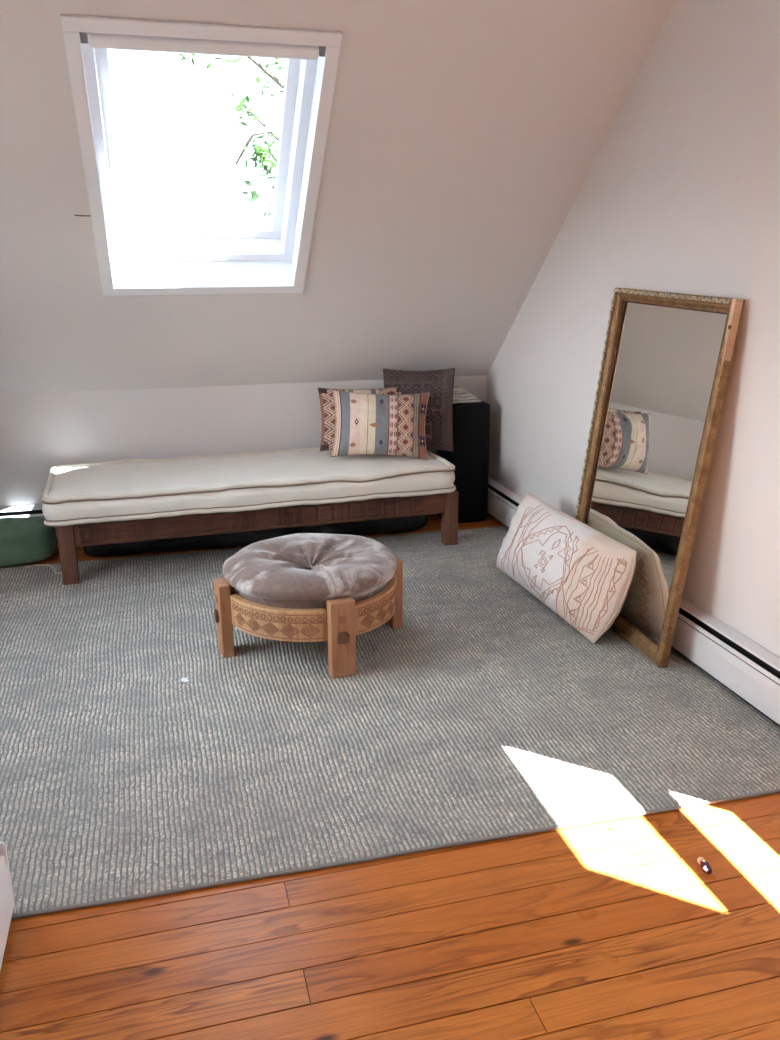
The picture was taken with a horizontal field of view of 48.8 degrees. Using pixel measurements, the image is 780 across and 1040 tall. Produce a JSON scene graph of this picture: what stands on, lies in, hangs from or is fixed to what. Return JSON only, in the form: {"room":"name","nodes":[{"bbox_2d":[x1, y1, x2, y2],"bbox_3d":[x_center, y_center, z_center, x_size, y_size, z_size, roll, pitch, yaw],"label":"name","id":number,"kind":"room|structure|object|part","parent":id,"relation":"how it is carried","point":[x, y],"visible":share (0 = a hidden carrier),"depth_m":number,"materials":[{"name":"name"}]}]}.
{"room":"attic sitting room","nodes":[
{"label":"attic sitting room","id":0,"kind":"room"},
{"bbox_2d":[0,375,486,539],"bbox_3d":[-1.010,-0.383,5.109,3.600,1.043,0.150,-5,17,-14],"label":"wall","id":1,"kind":"structure","parent":0,"point":[40,432],"depth_m":4.88,"materials":[{"name":"beige paint"}]},
{"bbox_2d":[0,505,57,537],"bbox_3d":[-1.153,-0.040,5.052,2.860,0.219,0.065,-5,17,-14],"label":"baseboard heater","id":2,"kind":"object","parent":1,"relation":"attached to","point":[30,510],"visible":0.02,"depth_m":4.80,"materials":[{"name":"metal"}]},
{"bbox_3d":[-1.161,-0.057,5.074,2.860,0.191,0.011,-5,17,-14],"label":"plate","id":3,"kind":"part","parent":2,"relation":"part of","materials":[{"name":"white metal"}]},
{"bbox_2d":[0,0,674,394],"bbox_3d":[-0.168,-0.826,1.703,3.600,1.975,6.751,-5,17,-14],"label":"ceiling","id":4,"kind":"structure","parent":0,"point":[463,136],"depth_m":3.78,"materials":[{"name":"beige paint"}]},
{"bbox_2d":[60,14,342,295],"bbox_3d":[-0.782,-1.504,3.615,0.954,1.104,1.193,-5,17,-14],"label":"window","id":5,"kind":"structure","parent":4,"relation":"attached to","point":[202,172],"depth_m":3.73,"materials":[{"name":"white paint"}]},
{"bbox_3d":[-0.814,-1.659,3.688,0.813,0.848,0.946,-5,17,-14],"label":"sash","id":6,"kind":"part","parent":5,"relation":"part of","materials":[{"name":"white paint"}]},
{"bbox_3d":[-0.815,-1.662,3.689,0.713,0.756,0.848,-5,17,-14],"label":"pane","id":7,"kind":"part","parent":5,"relation":"part of","materials":[{"name":"clear glass"}]},
{"bbox_2d":[79,32,325,59],"bbox_3d":[-0.648,-1.687,3.047,0.862,0.067,0.066,-5,17,-14],"label":"roller blind","id":8,"kind":"object","parent":5,"relation":"attached to","point":[95,40],"visible":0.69,"depth_m":3.02,"materials":[{"name":"white fabric"}]},
{"bbox_2d":[0,512,779,1039],"bbox_3d":[-0.154,0.968,2.219,3.500,0.100,6.612,-5,17,-14],"label":"floor","id":9,"kind":"structure","parent":0,"point":[594,931],"depth_m":1.99,"materials":[{"name":"orange wood"}]},
{"bbox_2d":[0,517,57,567],"bbox_3d":[-2.081,0.115,4.561,0.577,0.212,0.320,-5,17,-14],"label":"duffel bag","id":10,"kind":"object","parent":9,"relation":"on","point":[28,540],"visible":0.97,"depth_m":4.47,"materials":[{"name":"green fabric"}]},
{"bbox_2d":[83,515,427,556],"bbox_3d":[-0.736,0.011,4.911,1.940,0.198,0.311,-5,17,-14],"label":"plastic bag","id":11,"kind":"object","parent":9,"relation":"on","point":[410,523],"visible":0.3,"depth_m":4.77,"materials":[{"name":"black plastic"}]},
{"bbox_2d":[56,490,457,584],"bbox_3d":[-0.713,-0.007,4.764,2.062,0.318,0.700,-5,17,-16],"label":"daybed","id":12,"kind":"object","parent":9,"relation":"on","point":[70,537],"visible":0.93,"depth_m":4.39,"materials":[{"name":"brown wood"}]},
{"bbox_3d":[-1.570,0.160,4.195,0.074,0.306,0.072,-5,17,-16],"label":"leg","id":13,"kind":"part","parent":12,"relation":"part of","materials":[{"name":"brown wood"}]},
{"bbox_2d":[42,447,455,525],"bbox_3d":[-0.743,-0.231,4.680,2.107,0.164,0.757,-5,17,-16],"label":"mattress","id":14,"kind":"object","parent":12,"relation":"on","point":[128,489],"visible":0.89,"depth_m":4.44,"materials":[{"name":"beige fabric"}]},
{"bbox_2d":[318,387,400,451],"bbox_3d":[-0.157,-0.585,4.961,0.509,0.352,0.160,-2,17,-4],"label":"lumbar cushion","id":15,"kind":"object","parent":14,"relation":"on","point":[325,394],"visible":0.31,"depth_m":4.92,"materials":[{"name":"fabric"}]},
{"bbox_2d":[330,389,429,459],"bbox_3d":[-0.054,-0.531,4.792,0.555,0.385,0.262,0,17,0],"label":"lumbar cushion","id":16,"kind":"object","parent":14,"relation":"on","point":[365,424],"visible":1,"depth_m":4.71,"materials":[{"name":"fabric"}]},
{"bbox_2d":[383,368,454,451],"bbox_3d":[0.163,-0.640,4.998,0.428,0.477,0.163,2,17,8],"label":"throw cushion","id":17,"kind":"object","parent":14,"relation":"on","point":[440,383],"visible":0.58,"depth_m":4.95,"materials":[{"name":"fabric"}]},
{"bbox_3d":[-0.618,-0.013,4.441,1.914,0.117,0.035,-5,17,-16],"label":"rail","id":18,"kind":"part","parent":12,"relation":"part of","materials":[{"name":"brown wood"}]},
{"bbox_3d":[0.330,-0.016,4.754,0.074,0.306,0.072,-5,17,-16],"label":"leg","id":19,"kind":"part","parent":12,"relation":"part of","materials":[{"name":"brown wood"}]},
{"bbox_2d":[0,526,779,918],"bbox_3d":[-0.489,0.534,3.481,3.245,0.012,2.750,-5,17,-14],"label":"area rug","id":20,"kind":"object","parent":9,"relation":"on","point":[487,715],"visible":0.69,"depth_m":2.88,"materials":[{"name":"carpet"}]},
{"bbox_2d":[25,564,61,573],"bbox_3d":[-1.761,0.247,4.430,0.254,0.005,0.089,7,18,23],"label":"cord","id":21,"kind":"object","parent":20,"relation":"on","point":[53,569],"visible":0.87,"depth_m":4.45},
{"bbox_2d":[181,677,189,681],"bbox_3d":[-0.772,0.601,3.237,0.034,0.004,0.042,-5,17,-14],"label":"scrap","id":22,"kind":"object","parent":20,"relation":"on","point":[183,679],"visible":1,"depth_m":3.24,"materials":[{"name":"white paper"}]},
{"bbox_2d":[214,554,402,678],"bbox_3d":[-0.322,0.347,3.553,0.706,0.304,0.706,4,17,15],"label":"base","id":23,"kind":"object","parent":20,"relation":"on","point":[344,618],"visible":0.56,"depth_m":3.25,"materials":[{"name":"brown wood"}]},
{"bbox_3d":[-0.659,0.388,3.419,0.048,0.304,0.098,-7,18,-22],"label":"leg","id":24,"kind":"part","parent":23,"relation":"part of","materials":[{"name":"brown wood"}]},
{"bbox_3d":[-0.438,0.380,3.271,0.417,0.124,0.094,6,18,21],"label":"apron panel","id":25,"kind":"part","parent":23,"relation":"part of","materials":[{"name":"brown wood"}]},
{"bbox_2d":[222,533,396,610],"bbox_3d":[-0.324,0.201,3.509,0.705,0.158,0.703,-5,17,-14],"label":"round cushion","id":26,"kind":"object","parent":23,"relation":"on","point":[299,570],"visible":0.98,"depth_m":3.34,"materials":[{"name":"fabric"}]},
{"bbox_3d":[-0.182,0.443,3.230,0.098,0.304,0.048,-7,18,-22],"label":"leg","id":27,"kind":"part","parent":23,"relation":"part of","materials":[{"name":"brown wood"}]},
{"bbox_3d":[-0.042,0.331,3.428,0.094,0.124,0.417,6,18,21],"label":"apron panel","id":28,"kind":"part","parent":23,"relation":"part of","materials":[{"name":"brown wood"}]},
{"bbox_3d":[0.015,0.305,3.687,0.048,0.304,0.098,-7,18,-22],"label":"leg","id":29,"kind":"part","parent":23,"relation":"part of","materials":[{"name":"brown wood"}]},
{"bbox_2d":[496,492,636,642],"bbox_3d":[0.771,0.189,3.910,0.264,0.385,1.031,-5,17,-16],"label":"floor cushion","id":30,"kind":"object","parent":20,"relation":"on","point":[584,575],"visible":1,"depth_m":3.70,"materials":[{"name":"white fabric"}]},
{"bbox_2d":[575,288,744,667],"bbox_3d":[1.020,-0.216,3.513,0.184,1.396,0.884,-4,17,-14],"label":"floor mirror","id":31,"kind":"object","parent":20,"relation":"on","point":[667,357],"visible":0.94,"depth_m":3.40,"materials":[{"name":"brown wood"}]},
{"bbox_3d":[0.950,0.414,3.698,0.037,0.062,0.850,2,17,-15],"label":"rail","id":32,"kind":"part","parent":31,"relation":"part of","materials":[{"name":"brown wood"}]},
{"bbox_3d":[1.088,-0.854,3.329,0.037,0.050,0.850,2,17,-15],"label":"rail","id":33,"kind":"part","parent":31,"relation":"part of","materials":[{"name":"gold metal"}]},
{"bbox_2d":[437,399,489,522],"bbox_3d":[0.441,-0.361,5.226,0.268,0.720,0.246,-5,17,-14],"label":"speaker","id":34,"kind":"object","parent":9,"relation":"on","point":[469,456],"visible":0.59,"depth_m":5.10,"materials":[{"name":"black fabric"}]},
{"bbox_2d":[453,381,480,402],"bbox_3d":[0.414,-0.766,5.084,0.234,0.136,0.160,-5,17,-14],"label":"knit throw","id":35,"kind":"object","parent":34,"relation":"on","point":[460,395],"visible":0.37,"depth_m":5.03,"materials":[{"name":"beige fabric"}]},
{"bbox_2d":[697,857,711,873],"bbox_3d":[0.816,0.896,2.229,0.024,0.024,0.054,-2,17,-5],"label":"charm","id":36,"kind":"object","parent":9,"relation":"on","point":[705,866],"visible":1,"depth_m":2.22,"materials":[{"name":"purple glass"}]},
{"bbox_2d":[486,0,779,657],"bbox_3d":[1.521,-0.469,2.177,0.140,2.862,6.550,-5,17,-14],"label":"wall","id":37,"kind":"structure","parent":0,"point":[681,193],"depth_m":3.22,"materials":[{"name":"beige paint"}]},
{"bbox_2d":[487,477,779,724],"bbox_3d":[1.262,0.538,3.079,0.065,0.219,5.200,-5,17,-14],"label":"baseboard heater","id":38,"kind":"object","parent":37,"relation":"attached to","point":[744,666],"visible":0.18,"depth_m":3.15,"materials":[{"name":"metal"}]},
{"bbox_3d":[-0.946,0.269,0.096,0.825,2.662,3.280,-5,17,-14],"label":"wall","id":39,"kind":"structure","parent":0,"visible":0},
{"bbox_2d":[0,842,15,969],"bbox_3d":[-0.652,1.159,1.033,0.065,0.219,2.200,-5,17,-14],"label":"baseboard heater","id":40,"kind":"object","parent":39,"relation":"attached to","point":[7,902],"visible":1,"depth_m":2.00,"materials":[{"name":"metal"}]}
]}

